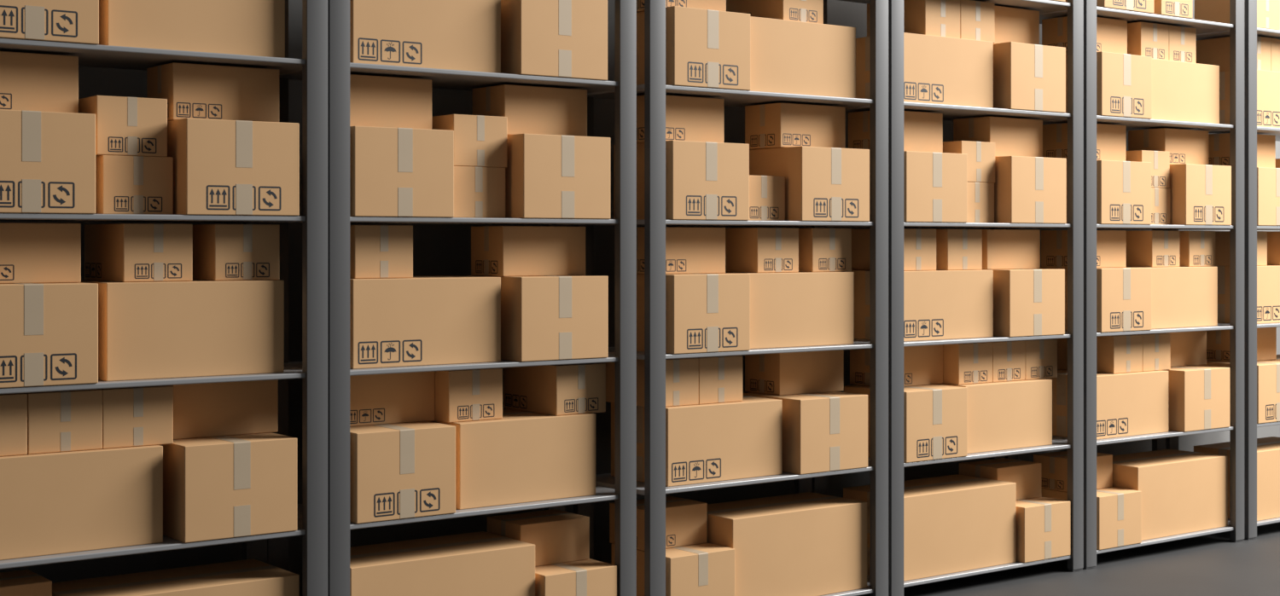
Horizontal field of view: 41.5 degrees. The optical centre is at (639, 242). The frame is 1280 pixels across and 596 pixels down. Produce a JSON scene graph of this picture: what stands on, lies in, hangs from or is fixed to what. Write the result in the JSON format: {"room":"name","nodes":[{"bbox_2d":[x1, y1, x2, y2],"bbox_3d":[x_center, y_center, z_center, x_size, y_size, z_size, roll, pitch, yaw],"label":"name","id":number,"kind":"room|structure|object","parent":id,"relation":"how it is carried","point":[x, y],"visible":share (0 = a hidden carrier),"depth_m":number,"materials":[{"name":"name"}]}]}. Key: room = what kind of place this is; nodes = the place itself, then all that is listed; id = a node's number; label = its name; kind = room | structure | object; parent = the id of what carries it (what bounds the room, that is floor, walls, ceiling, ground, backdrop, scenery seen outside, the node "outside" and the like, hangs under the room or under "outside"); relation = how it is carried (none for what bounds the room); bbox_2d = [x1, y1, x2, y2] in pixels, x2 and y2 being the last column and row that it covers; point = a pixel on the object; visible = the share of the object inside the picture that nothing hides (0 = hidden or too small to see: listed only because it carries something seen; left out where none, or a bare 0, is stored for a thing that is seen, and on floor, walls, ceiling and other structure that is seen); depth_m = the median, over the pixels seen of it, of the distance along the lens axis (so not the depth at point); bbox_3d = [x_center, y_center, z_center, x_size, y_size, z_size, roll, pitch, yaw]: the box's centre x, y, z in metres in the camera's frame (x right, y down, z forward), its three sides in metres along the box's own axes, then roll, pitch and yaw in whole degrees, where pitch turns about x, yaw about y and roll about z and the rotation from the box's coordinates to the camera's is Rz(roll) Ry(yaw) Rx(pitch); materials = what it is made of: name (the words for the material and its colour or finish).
{"room":"warehouse","nodes":[
{"label":"warehouse","id":0,"kind":"room"},
{"bbox_2d":[0,0,1279,595],"bbox_3d":[2.155,-1.650,10.460,28.000,7.100,0.150,0,0,-37],"label":"wall","id":1,"kind":"structure","parent":0,"point":[438,249],"depth_m":8.06,"materials":[{"name":"grey paint"}]},
{"bbox_2d":[857,523,1279,595],"bbox_3d":[5.500,1.850,6.000,28.000,0.100,11.000,0,0,-37],"label":"floor","id":2,"kind":"structure","parent":0,"point":[1213,565],"depth_m":9.15,"materials":[{"name":"concrete"}]},
{"bbox_2d":[0,0,327,595],"bbox_3d":[-1.979,-0.105,6.330,1.484,3.810,0.602,0,0,-37],"label":"shelving rack","id":3,"kind":"object","parent":2,"relation":"on","point":[313,64],"visible":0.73,"depth_m":6.49,"materials":[{"name":"grey metal"}]},
{"bbox_2d":[0,109,95,214],"bbox_3d":[-2.247,-0.279,6.046,0.450,0.356,0.451,0,0,-37],"label":"cardboard box","id":4,"kind":"object","parent":3,"relation":"on","point":[48,159],"visible":0.98,"depth_m":5.90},
{"bbox_2d":[0,51,78,113],"bbox_3d":[-2.276,-0.565,6.071,0.432,0.215,0.266,0,0,-37],"label":"cardboard box","id":5,"kind":"object","parent":4,"relation":"on","point":[28,81],"visible":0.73,"depth_m":6.01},
{"bbox_2d":[0,282,98,388],"bbox_3d":[-2.241,0.324,6.051,0.450,0.356,0.451,0,0,-37],"label":"cardboard box","id":6,"kind":"object","parent":3,"relation":"on","point":[49,332],"visible":0.95,"depth_m":5.90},
{"bbox_2d":[0,222,81,284],"bbox_3d":[-2.269,0.038,6.076,0.432,0.215,0.266,0,0,-37],"label":"cardboard box","id":7,"kind":"object","parent":6,"relation":"on","point":[31,253],"visible":1,"depth_m":6.01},
{"bbox_2d":[0,0,98,44],"bbox_3d":[-2.238,-0.882,6.053,0.450,0.356,0.451,0,0,-37],"label":"cardboard box","id":8,"kind":"object","parent":3,"relation":"on","point":[77,21],"visible":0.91,"depth_m":5.91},
{"bbox_2d":[0,445,162,560],"bbox_3d":[-2.161,0.927,6.179,0.691,0.356,0.440,0,0,-37],"label":"cardboard box","id":9,"kind":"object","parent":3,"relation":"on","point":[69,502],"visible":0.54,"depth_m":6.03,"materials":[{"name":"cardboard"}]},
{"bbox_2d":[0,393,27,456],"bbox_3d":[-2.392,0.641,6.042,0.264,0.215,0.428,0,0,-37],"label":"cardboard box","id":10,"kind":"object","parent":9,"relation":"on","point":[14,406],"visible":0.92,"depth_m":5.92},
{"bbox_2d":[24,389,102,454],"bbox_3d":[-2.178,0.641,6.202,0.264,0.215,0.428,0,0,-37],"label":"cardboard box","id":11,"kind":"object","parent":9,"relation":"on","point":[62,421],"visible":0.66,"depth_m":6.03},
{"bbox_2d":[98,385,173,448],"bbox_3d":[-1.966,0.641,6.361,0.264,0.215,0.428,0,0,-37],"label":"cardboard box","id":12,"kind":"object","parent":9,"relation":"on","point":[143,416],"visible":0.52,"depth_m":6.19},
{"bbox_2d":[95,155,173,215],"bbox_3d":[-1.964,-0.208,6.356,0.266,0.215,0.429,0,0,-37],"label":"cardboard box","id":13,"kind":"object","parent":3,"relation":"on","point":[124,184],"visible":0.65,"depth_m":6.17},
{"bbox_2d":[78,95,167,157],"bbox_3d":[-1.982,-0.424,6.343,0.266,0.215,0.429,0,0,-37],"label":"cardboard box","id":14,"kind":"object","parent":13,"relation":"on","point":[125,126],"visible":0.59,"depth_m":6.17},
{"bbox_2d":[52,558,299,595],"bbox_3d":[-1.786,1.496,6.423,0.869,0.425,0.420,0,0,-37],"label":"cardboard box","id":15,"kind":"object","parent":3,"relation":"on","point":[247,578],"visible":0.85,"depth_m":6.42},
{"bbox_2d":[80,279,284,381],"bbox_3d":[-1.777,0.324,6.467,0.691,0.356,0.440,0,0,-37],"label":"cardboard box","id":16,"kind":"object","parent":3,"relation":"on","point":[148,330],"visible":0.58,"depth_m":6.27,"materials":[{"name":"cardboard"}]},
{"bbox_2d":[84,223,192,282],"bbox_3d":[-1.908,0.038,6.417,0.266,0.215,0.429,0,0,-37],"label":"cardboard box","id":17,"kind":"object","parent":16,"relation":"on","point":[121,253],"visible":1,"depth_m":6.26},
{"bbox_2d":[192,224,279,280],"bbox_3d":[-1.627,0.038,6.628,0.266,0.215,0.429,0,0,-37],"label":"cardboard box","id":18,"kind":"object","parent":16,"relation":"on","point":[220,252],"visible":0.75,"depth_m":6.46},
{"bbox_2d":[98,0,285,58],"bbox_3d":[-1.774,-0.882,6.470,0.691,0.356,0.440,0,0,-37],"label":"cardboard box","id":19,"kind":"object","parent":3,"relation":"on","point":[246,27],"visible":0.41,"depth_m":6.29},
{"bbox_2d":[159,432,297,543],"bbox_3d":[-1.625,0.927,6.512,0.450,0.356,0.451,0,0,-37],"label":"cardboard box","id":20,"kind":"object","parent":3,"relation":"on","point":[220,487],"visible":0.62,"depth_m":6.32,"materials":[{"name":"cardboard"}]},
{"bbox_2d":[170,379,277,439],"bbox_3d":[-1.678,0.641,6.638,0.431,0.215,0.264,0,0,-37],"label":"cardboard box","id":21,"kind":"object","parent":20,"relation":"on","point":[224,409],"visible":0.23,"depth_m":6.53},
{"bbox_2d":[166,118,299,215],"bbox_3d":[-1.619,-0.279,6.517,0.450,0.356,0.451,0,0,-37],"label":"cardboard box","id":22,"kind":"object","parent":3,"relation":"on","point":[221,166],"visible":0.87,"depth_m":6.32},
{"bbox_2d":[146,62,279,122],"bbox_3d":[-1.651,-0.565,6.539,0.432,0.215,0.266,0,0,-37],"label":"cardboard box","id":23,"kind":"object","parent":22,"relation":"on","point":[190,90],"visible":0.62,"depth_m":6.42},
{"bbox_2d":[267,0,636,595],"bbox_3d":[-0.787,-0.105,7.223,1.484,3.810,0.602,0,0,-37],"label":"shelving rack","id":24,"kind":"object","parent":2,"relation":"on","point":[340,67],"visible":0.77,"depth_m":7.03,"materials":[{"name":"grey metal"}]},
{"bbox_2d":[349,126,453,217],"bbox_3d":[-1.072,-0.279,6.927,0.450,0.356,0.451,0,0,-37],"label":"cardboard box","id":25,"kind":"object","parent":24,"relation":"on","point":[403,172],"visible":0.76,"depth_m":6.74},
{"bbox_2d":[349,74,431,129],"bbox_3d":[-1.108,-0.565,6.947,0.431,0.215,0.264,0,0,-37],"label":"cardboard box","id":26,"kind":"object","parent":25,"relation":"on","point":[375,101],"visible":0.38,"depth_m":6.85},
{"bbox_2d":[349,421,455,523],"bbox_3d":[-1.065,0.927,6.933,0.450,0.356,0.451,0,0,-37],"label":"cardboard box","id":27,"kind":"object","parent":24,"relation":"on","point":[398,471],"visible":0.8,"depth_m":6.74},
{"bbox_2d":[349,371,434,426],"bbox_3d":[-1.111,0.641,7.063,0.432,0.215,0.266,0,0,-37],"label":"cardboard box","id":28,"kind":"object","parent":27,"relation":"on","point":[403,398],"visible":0.66,"depth_m":6.96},
{"bbox_2d":[349,275,500,369],"bbox_3d":[-0.990,0.324,7.057,0.691,0.356,0.441,0,0,-37],"label":"cardboard box","id":29,"kind":"object","parent":24,"relation":"on","point":[427,320],"visible":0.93,"depth_m":6.87,"materials":[{"name":"cardboard"}]},
{"bbox_2d":[349,225,413,279],"bbox_3d":[-1.158,0.038,6.979,0.264,0.215,0.428,0,0,-37],"label":"cardboard box","id":30,"kind":"object","parent":29,"relation":"on","point":[376,252],"visible":0.66,"depth_m":6.80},
{"bbox_2d":[349,0,500,73],"bbox_3d":[-0.990,-0.882,7.057,0.691,0.356,0.441,0,0,-37],"label":"cardboard box","id":31,"kind":"object","parent":24,"relation":"on","point":[463,35],"visible":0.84,"depth_m":6.88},
{"bbox_2d":[349,531,535,595],"bbox_3d":[-0.916,1.496,7.075,0.869,0.425,0.420,0,0,-37],"label":"cardboard box","id":32,"kind":"object","parent":24,"relation":"on","point":[481,563],"visible":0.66,"depth_m":6.98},
{"bbox_2d":[453,166,505,218],"bbox_3d":[-0.801,-0.208,7.228,0.264,0.215,0.428,0,0,-37],"label":"cardboard box","id":33,"kind":"object","parent":24,"relation":"on","point":[479,192],"visible":0.34,"depth_m":7.06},
{"bbox_2d":[431,114,507,168],"bbox_3d":[-0.793,-0.424,7.234,0.264,0.215,0.428,0,0,-37],"label":"cardboard box","id":34,"kind":"object","parent":33,"relation":"on","point":[480,141],"visible":0.56,"depth_m":7.06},
{"bbox_2d":[430,408,595,510],"bbox_3d":[-0.599,0.927,7.351,0.691,0.356,0.440,0,0,-37],"label":"cardboard box","id":35,"kind":"object","parent":24,"relation":"on","point":[520,456],"visible":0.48,"depth_m":7.16,"materials":[{"name":"cardboard"}]},
{"bbox_2d":[434,367,502,423],"bbox_3d":[-0.815,0.641,7.250,0.266,0.215,0.429,0,0,-37],"label":"cardboard box","id":36,"kind":"object","parent":35,"relation":"on","point":[468,395],"visible":0.48,"depth_m":7.07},
{"bbox_2d":[503,362,605,415],"bbox_3d":[-0.383,0.641,7.532,0.266,0.215,0.429,0,0,-37],"label":"cardboard box","id":37,"kind":"object","parent":35,"relation":"on","point":[565,389],"visible":0.97,"depth_m":7.38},
{"bbox_2d":[465,275,608,361],"bbox_3d":[-0.453,0.324,7.392,0.450,0.356,0.451,0,0,-37],"label":"cardboard box","id":38,"kind":"object","parent":24,"relation":"on","point":[547,317],"visible":0.67,"depth_m":7.18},
{"bbox_2d":[471,226,585,276],"bbox_3d":[-0.489,0.038,7.411,0.431,0.215,0.264,0,0,-37],"label":"cardboard box","id":39,"kind":"object","parent":38,"relation":"on","point":[496,251],"visible":1,"depth_m":7.29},
{"bbox_2d":[500,0,607,80],"bbox_3d":[-0.454,-0.882,7.391,0.450,0.356,0.451,0,0,-37],"label":"cardboard box","id":40,"kind":"object","parent":24,"relation":"on","point":[560,38],"visible":0.7,"depth_m":7.19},
{"bbox_2d":[504,133,610,219],"bbox_3d":[-0.442,-0.279,7.400,0.450,0.356,0.451,0,0,-37],"label":"cardboard box","id":41,"kind":"object","parent":24,"relation":"on","point":[547,176],"visible":0.7,"depth_m":7.19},
{"bbox_2d":[472,84,587,136],"bbox_3d":[-0.483,-0.565,7.415,0.431,0.215,0.264,0,0,-37],"label":"cardboard box","id":42,"kind":"object","parent":41,"relation":"on","point":[528,109],"visible":0.78,"depth_m":7.30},
{"bbox_2d":[535,558,616,595],"bbox_3d":[-0.386,1.560,7.442,0.380,0.296,0.451,0,0,-37],"label":"cardboard box","id":43,"kind":"object","parent":24,"relation":"on","point":[585,578],"visible":0.55,"depth_m":7.28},
{"bbox_2d":[486,509,589,566],"bbox_3d":[-0.454,1.317,7.522,0.366,0.189,0.280,0,0,-37],"label":"cardboard box","id":44,"kind":"object","parent":43,"relation":"on","point":[558,537],"visible":0.8,"depth_m":7.44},
{"bbox_2d":[573,0,888,595],"bbox_3d":[0.458,-0.105,8.157,1.484,3.810,0.602,0,0,-37],"label":"shelving rack","id":45,"kind":"object","parent":2,"relation":"on","point":[654,89],"visible":0.49,"depth_m":7.96,"materials":[{"name":"grey metal"}]},
{"bbox_2d":[611,542,734,595],"bbox_3d":[0.152,1.560,7.845,0.380,0.296,0.451,0,0,-37],"label":"cardboard box","id":46,"kind":"object","parent":45,"relation":"on","point":[706,569],"visible":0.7,"depth_m":7.69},
{"bbox_2d":[609,496,707,551],"bbox_3d":[0.086,1.317,7.927,0.366,0.189,0.281,0,0,-37],"label":"cardboard box","id":47,"kind":"object","parent":46,"relation":"on","point":[685,519],"visible":0.46,"depth_m":7.85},
{"bbox_2d":[613,140,749,221],"bbox_3d":[0.191,-0.279,7.875,0.450,0.356,0.451,0,0,-37],"label":"cardboard box","id":48,"kind":"object","parent":45,"relation":"on","point":[705,180],"visible":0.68,"depth_m":7.69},
{"bbox_2d":[636,94,724,143],"bbox_3d":[0.144,-0.565,7.885,0.432,0.215,0.266,0,0,-37],"label":"cardboard box","id":49,"kind":"object","parent":48,"relation":"on","point":[690,119],"visible":0.54,"depth_m":7.79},
{"bbox_2d":[636,273,750,354],"bbox_3d":[0.196,0.324,7.878,0.450,0.356,0.451,0,0,-37],"label":"cardboard box","id":50,"kind":"object","parent":45,"relation":"on","point":[705,312],"visible":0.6,"depth_m":7.70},
{"bbox_2d":[636,226,725,273],"bbox_3d":[0.150,0.038,7.890,0.432,0.215,0.266,0,0,-37],"label":"cardboard box","id":51,"kind":"object","parent":50,"relation":"on","point":[688,250],"visible":0.71,"depth_m":7.79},
{"bbox_2d":[636,5,750,90],"bbox_3d":[0.199,-0.882,7.880,0.450,0.356,0.451,0,0,-37],"label":"cardboard box","id":52,"kind":"object","parent":45,"relation":"on","point":[705,48],"visible":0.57,"depth_m":7.70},
{"bbox_2d":[610,395,782,487],"bbox_3d":[0.269,0.927,8.002,0.691,0.356,0.441,0,0,-37],"label":"cardboard box","id":53,"kind":"object","parent":45,"relation":"on","point":[709,443],"visible":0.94,"depth_m":7.80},
{"bbox_2d":[599,358,698,407],"bbox_3d":[0.038,0.641,7.876,0.264,0.215,0.428,0,0,-37],"label":"cardboard box","id":54,"kind":"object","parent":53,"relation":"on","point":[682,375],"visible":0.44,"depth_m":7.73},
{"bbox_2d":[693,355,742,404],"bbox_3d":[0.251,0.641,8.036,0.264,0.215,0.428,0,0,-37],"label":"cardboard box","id":55,"kind":"object","parent":53,"relation":"on","point":[720,378],"visible":0.46,"depth_m":7.86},
{"bbox_2d":[745,175,785,221],"bbox_3d":[0.460,-0.208,8.175,0.266,0.215,0.429,0,0,-37],"label":"cardboard box","id":56,"kind":"object","parent":45,"relation":"on","point":[766,193],"visible":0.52,"depth_m":8.01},
{"bbox_2d":[706,492,866,595],"bbox_3d":[0.651,1.496,8.251,0.869,0.425,0.420,0,0,-37],"label":"cardboard box","id":57,"kind":"object","parent":45,"relation":"on","point":[808,544],"visible":0.79,"depth_m":8.09,"materials":[{"name":"cardboard"}]},
{"bbox_2d":[725,272,853,349],"bbox_3d":[0.645,0.324,8.284,0.691,0.356,0.440,0,0,-37],"label":"cardboard box","id":58,"kind":"object","parent":45,"relation":"on","point":[793,309],"visible":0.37,"depth_m":8.11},
{"bbox_2d":[725,227,798,273],"bbox_3d":[0.534,0.038,8.248,0.266,0.215,0.429,0,0,-37],"label":"cardboard box","id":59,"kind":"object","parent":58,"relation":"on","point":[747,250],"visible":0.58,"depth_m":8.08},
{"bbox_2d":[798,228,851,272],"bbox_3d":[0.815,0.038,8.460,0.266,0.215,0.429,0,0,-37],"label":"cardboard box","id":60,"kind":"object","parent":58,"relation":"on","point":[820,250],"visible":0.49,"depth_m":8.27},
{"bbox_2d":[750,16,855,98],"bbox_3d":[0.658,-0.882,8.293,0.691,0.356,0.440,0,0,-37],"label":"cardboard box","id":61,"kind":"object","parent":45,"relation":"on","point":[787,56],"visible":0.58,"depth_m":8.11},
{"bbox_2d":[726,0,823,23],"bbox_3d":[0.662,-1.168,8.345,0.266,0.215,0.429,0,0,-37],"label":"cardboard box","id":62,"kind":"object","parent":61,"relation":"on","point":[811,11],"visible":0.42,"depth_m":8.20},
{"bbox_2d":[742,391,867,475],"bbox_3d":[0.806,0.927,8.336,0.450,0.356,0.451,0,0,-37],"label":"cardboard box","id":63,"kind":"object","parent":45,"relation":"on","point":[822,432],"visible":0.59,"depth_m":8.13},
{"bbox_2d":[744,349,843,395],"bbox_3d":[0.775,0.641,8.477,0.431,0.215,0.264,0,0,-37],"label":"cardboard box","id":64,"kind":"object","parent":63,"relation":"on","point":[809,372],"visible":0.86,"depth_m":8.36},
{"bbox_2d":[749,146,869,221],"bbox_3d":[0.814,-0.279,8.342,0.450,0.356,0.451,0,0,-37],"label":"cardboard box","id":65,"kind":"object","parent":45,"relation":"on","point":[825,184],"visible":0.62,"depth_m":8.14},
{"bbox_2d":[744,102,845,150],"bbox_3d":[0.768,-0.565,8.354,0.432,0.215,0.266,0,0,-37],"label":"cardboard box","id":66,"kind":"object","parent":65,"relation":"on","point":[773,125],"visible":0.87,"depth_m":8.23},
{"bbox_2d":[811,0,1083,595],"bbox_3d":[1.661,-0.105,9.059,1.484,3.810,0.602,0,0,-37],"label":"shelving rack","id":67,"kind":"object","parent":2,"relation":"on","point":[1074,445],"visible":0.49,"depth_m":8.93,"materials":[{"name":"grey metal"}]},
{"bbox_2d":[843,384,967,463],"bbox_3d":[1.376,0.927,8.763,0.450,0.356,0.451,0,0,-37],"label":"cardboard box","id":68,"kind":"object","parent":67,"relation":"on","point":[935,416],"visible":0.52,"depth_m":8.59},
{"bbox_2d":[849,344,942,386],"bbox_3d":[1.354,0.641,8.912,0.432,0.215,0.266,0,0,-37],"label":"cardboard box","id":69,"kind":"object","parent":68,"relation":"on","point":[922,364],"visible":0.56,"depth_m":8.84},
{"bbox_2d":[850,269,993,342],"bbox_3d":[1.458,0.324,8.893,0.691,0.356,0.441,0,0,-37],"label":"cardboard box","id":70,"kind":"object","parent":67,"relation":"on","point":[939,305],"visible":0.76,"depth_m":8.72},
{"bbox_2d":[851,228,936,271],"bbox_3d":[1.298,0.038,8.822,0.264,0.215,0.428,0,0,-37],"label":"cardboard box","id":71,"kind":"object","parent":70,"relation":"on","point":[919,244],"visible":0.53,"depth_m":8.70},
{"bbox_2d":[936,229,982,270],"bbox_3d":[1.576,0.038,9.030,0.264,0.215,0.428,0,0,-37],"label":"cardboard box","id":72,"kind":"object","parent":70,"relation":"on","point":[956,249],"visible":0.52,"depth_m":8.84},
{"bbox_2d":[855,32,993,108],"bbox_3d":[1.458,-0.882,8.893,0.691,0.356,0.441,0,0,-37],"label":"cardboard box","id":73,"kind":"object","parent":67,"relation":"on","point":[938,70],"visible":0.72,"depth_m":8.72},
{"bbox_2d":[866,0,960,38],"bbox_3d":[1.443,-1.168,8.931,0.264,0.215,0.428,0,0,-37],"label":"cardboard box","id":74,"kind":"object","parent":73,"relation":"on","point":[941,18],"visible":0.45,"depth_m":8.75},
{"bbox_2d":[843,474,1016,581],"bbox_3d":[1.532,1.496,8.911,0.869,0.425,0.420,0,0,-37],"label":"cardboard box","id":75,"kind":"object","parent":67,"relation":"on","point":[953,524],"visible":0.76,"depth_m":8.76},
{"bbox_2d":[903,151,967,222],"bbox_3d":[1.376,-0.279,8.763,0.450,0.356,0.451,0,0,-37],"label":"cardboard box","id":76,"kind":"object","parent":67,"relation":"on","point":[935,184],"visible":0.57,"depth_m":8.57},
{"bbox_2d":[848,110,942,152],"bbox_3d":[1.326,-0.565,8.772,0.431,0.215,0.264,0,0,-37],"label":"cardboard box","id":77,"kind":"object","parent":76,"relation":"on","point":[922,131],"visible":0.64,"depth_m":8.70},
{"bbox_2d":[936,378,1052,453],"bbox_3d":[1.839,0.927,9.179,0.691,0.356,0.440,0,0,-37],"label":"cardboard box","id":78,"kind":"object","parent":67,"relation":"on","point":[1003,416],"visible":0.47,"depth_m":9.00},
{"bbox_2d":[942,342,992,384],"bbox_3d":[1.647,0.641,9.102,0.266,0.215,0.429,0,0,-37],"label":"cardboard box","id":79,"kind":"object","parent":78,"relation":"on","point":[971,363],"visible":0.49,"depth_m":8.91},
{"bbox_2d":[986,268,1064,337],"bbox_3d":[1.995,0.324,9.228,0.450,0.356,0.451,0,0,-37],"label":"cardboard box","id":80,"kind":"object","parent":67,"relation":"on","point":[1027,302],"visible":0.57,"depth_m":9.01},
{"bbox_2d":[982,229,1040,269],"bbox_3d":[1.942,0.038,9.234,0.431,0.215,0.264,0,0,-37],"label":"cardboard box","id":81,"kind":"object","parent":80,"relation":"on","point":[1002,249],"visible":0.64,"depth_m":9.11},
{"bbox_2d":[993,41,1065,112],"bbox_3d":[2.002,-0.882,9.233,0.450,0.356,0.451,0,0,-37],"label":"cardboard box","id":82,"kind":"object","parent":67,"relation":"on","point":[1029,77],"visible":0.61,"depth_m":9.01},
{"bbox_2d":[994,5,1039,44],"bbox_3d":[1.949,-1.168,9.283,0.431,0.215,0.264,0,0,-37],"label":"cardboard box","id":83,"kind":"object","parent":82,"relation":"on","point":[1015,25],"visible":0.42,"depth_m":9.19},
{"bbox_2d":[993,156,1066,223],"bbox_3d":[2.006,-0.279,9.236,0.450,0.356,0.451,0,0,-37],"label":"cardboard box","id":84,"kind":"object","parent":67,"relation":"on","point":[1027,189],"visible":0.56,"depth_m":9.01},
{"bbox_2d":[953,116,1042,157],"bbox_3d":[1.960,-0.565,9.248,0.431,0.215,0.264,0,0,-37],"label":"cardboard box","id":85,"kind":"object","parent":84,"relation":"on","point":[1011,136],"visible":0.78,"depth_m":9.13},
{"bbox_2d":[1016,497,1070,563],"bbox_3d":[2.062,1.560,9.278,0.380,0.296,0.451,0,0,-37],"label":"cardboard box","id":86,"kind":"object","parent":67,"relation":"on","point":[1043,524],"visible":0.45,"depth_m":9.09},
{"bbox_2d":[958,458,1041,500],"bbox_3d":[1.994,1.317,9.358,0.366,0.189,0.280,0,0,-37],"label":"cardboard box","id":87,"kind":"object","parent":86,"relation":"on","point":[1026,475],"visible":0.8,"depth_m":9.28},
{"bbox_2d":[1005,0,1244,570],"bbox_3d":[2.866,-0.105,9.963,1.484,3.810,0.602,0,0,-37],"label":"shelving rack","id":88,"kind":"object","parent":2,"relation":"on","point":[1236,527],"visible":0.56,"depth_m":9.81,"materials":[{"name":"grey metal"}]},
{"bbox_2d":[1041,487,1141,550],"bbox_3d":[2.560,1.560,9.651,0.380,0.296,0.451,0,0,-37],"label":"cardboard box","id":89,"kind":"object","parent":88,"relation":"on","point":[1119,511],"visible":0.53,"depth_m":9.48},
{"bbox_2d":[1033,450,1112,492],"bbox_3d":[2.494,1.317,9.733,0.366,0.189,0.281,0,0,-37],"label":"cardboard box","id":90,"kind":"object","parent":89,"relation":"on","point":[1054,465],"visible":0.51,"depth_m":9.66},
{"bbox_2d":[1040,267,1151,332],"bbox_3d":[2.604,0.324,9.684,0.450,0.356,0.451,0,0,-37],"label":"cardboard box","id":91,"kind":"object","parent":88,"relation":"on","point":[1123,294],"visible":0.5,"depth_m":9.49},
{"bbox_2d":[1041,230,1126,267],"bbox_3d":[2.543,0.038,9.685,0.432,0.215,0.266,0,0,-37],"label":"cardboard box","id":92,"kind":"object","parent":91,"relation":"on","point":[1111,245],"visible":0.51,"depth_m":9.60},
{"bbox_2d":[1043,370,1168,440],"bbox_3d":[2.669,0.927,9.802,0.691,0.356,0.441,0,0,-37],"label":"cardboard box","id":93,"kind":"object","parent":88,"relation":"on","point":[1135,404],"visible":0.48,"depth_m":9.62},
{"bbox_2d":[1056,334,1142,373],"bbox_3d":[2.670,0.641,9.850,0.264,0.215,0.428,0,0,-37],"label":"cardboard box","id":94,"kind":"object","parent":93,"relation":"on","point":[1117,354],"visible":0.51,"depth_m":9.67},
{"bbox_2d":[1064,51,1151,119],"bbox_3d":[2.607,-0.882,9.686,0.450,0.356,0.451,0,0,-37],"label":"cardboard box","id":95,"kind":"object","parent":88,"relation":"on","point":[1124,81],"visible":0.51,"depth_m":9.49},
{"bbox_2d":[1041,16,1127,55],"bbox_3d":[2.550,-1.168,9.690,0.432,0.215,0.266,0,0,-37],"label":"cardboard box","id":96,"kind":"object","parent":95,"relation":"on","point":[1111,33],"visible":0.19,"depth_m":9.61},
{"bbox_2d":[1066,160,1151,224],"bbox_3d":[2.603,-0.279,9.683,0.450,0.356,0.451,0,0,-37],"label":"cardboard box","id":97,"kind":"object","parent":88,"relation":"on","point":[1123,188],"visible":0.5,"depth_m":9.49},
{"bbox_2d":[1042,122,1125,162],"bbox_3d":[2.542,-0.565,9.684,0.432,0.215,0.266,0,0,-37],"label":"cardboard box","id":98,"kind":"object","parent":97,"relation":"on","point":[1110,138],"visible":0.44,"depth_m":9.60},
{"bbox_2d":[1112,449,1227,541],"bbox_3d":[3.059,1.496,10.057,0.869,0.425,0.420,0,0,-37],"label":"cardboard box","id":99,"kind":"object","parent":88,"relation":"on","point":[1183,492],"visible":0.76,"depth_m":9.88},
{"bbox_2d":[1125,267,1217,329],"bbox_3d":[3.053,0.324,10.090,0.691,0.356,0.440,0,0,-37],"label":"cardboard box","id":100,"kind":"object","parent":88,"relation":"on","point":[1181,297],"visible":0.41,"depth_m":9.92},
{"bbox_2d":[1126,230,1179,267],"bbox_3d":[2.952,0.038,10.062,0.266,0.215,0.429,0,0,-37],"label":"cardboard box","id":101,"kind":"object","parent":100,"relation":"on","point":[1144,248],"visible":0.49,"depth_m":9.89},
{"bbox_2d":[1150,58,1219,123],"bbox_3d":[3.067,-0.882,10.100,0.691,0.356,0.440,0,0,-37],"label":"cardboard box","id":102,"kind":"object","parent":88,"relation":"on","point":[1181,91],"visible":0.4,"depth_m":9.93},
{"bbox_2d":[1127,21,1169,60],"bbox_3d":[2.868,-1.168,9.999,0.266,0.215,0.429,0,0,-37],"label":"cardboard box","id":103,"kind":"object","parent":102,"relation":"on","point":[1143,38],"visible":0.34,"depth_m":9.81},
{"bbox_2d":[1162,365,1229,432],"bbox_3d":[3.211,0.927,10.140,0.450,0.356,0.451,0,0,-37],"label":"cardboard box","id":104,"kind":"object","parent":88,"relation":"on","point":[1198,396],"visible":0.56,"depth_m":9.92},
{"bbox_2d":[1169,163,1231,225],"bbox_3d":[3.222,-0.279,10.148,0.450,0.356,0.451,0,0,-37],"label":"cardboard box","id":105,"kind":"object","parent":88,"relation":"on","point":[1201,194],"visible":0.5,"depth_m":9.92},
{"bbox_2d":[1128,128,1208,164],"bbox_3d":[3.178,-0.565,10.161,0.432,0.215,0.266,0,0,-37],"label":"cardboard box","id":106,"kind":"object","parent":105,"relation":"on","point":[1184,146],"visible":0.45,"depth_m":10.04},
{"bbox_2d":[1165,0,1279,540],"bbox_3d":[4.086,-0.105,10.878,1.484,3.810,0.602,0,0,-37],"label":"shelving rack","id":107,"kind":"object","parent":2,"relation":"on","point":[1251,31],"visible":0.52,"depth_m":10.22,"materials":[{"name":"grey metal"}]},
{"bbox_2d":[1193,436,1279,521],"bbox_3d":[3.957,1.496,10.730,0.869,0.425,0.420,0,0,-37],"label":"cardboard box","id":108,"kind":"object","parent":107,"relation":"on","point":[1268,449],"visible":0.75,"depth_m":10.43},
{"bbox_2d":[1196,360,1279,424],"bbox_3d":[3.803,0.927,10.584,0.450,0.356,0.451,0,0,-37],"label":"cardboard box","id":109,"kind":"object","parent":107,"relation":"on","point":[1268,372],"visible":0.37,"depth_m":10.34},
{"bbox_2d":[1205,265,1279,324],"bbox_3d":[3.883,0.324,10.712,0.691,0.356,0.441,0,0,-37],"label":"cardboard box","id":110,"kind":"object","parent":107,"relation":"on","point":[1268,276],"visible":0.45,"depth_m":10.46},
{"bbox_2d":[1219,69,1279,127],"bbox_3d":[3.883,-0.882,10.712,0.691,0.356,0.441,0,0,-37],"label":"cardboard box","id":111,"kind":"object","parent":107,"relation":"on","point":[1268,82],"visible":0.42,"depth_m":10.46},
{"bbox_2d":[1195,35,1271,71],"bbox_3d":[3.702,-1.168,10.624,0.264,0.215,0.428,0,0,-37],"label":"cardboard box","id":112,"kind":"object","parent":111,"relation":"on","point":[1213,51],"visible":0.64,"depth_m":10.52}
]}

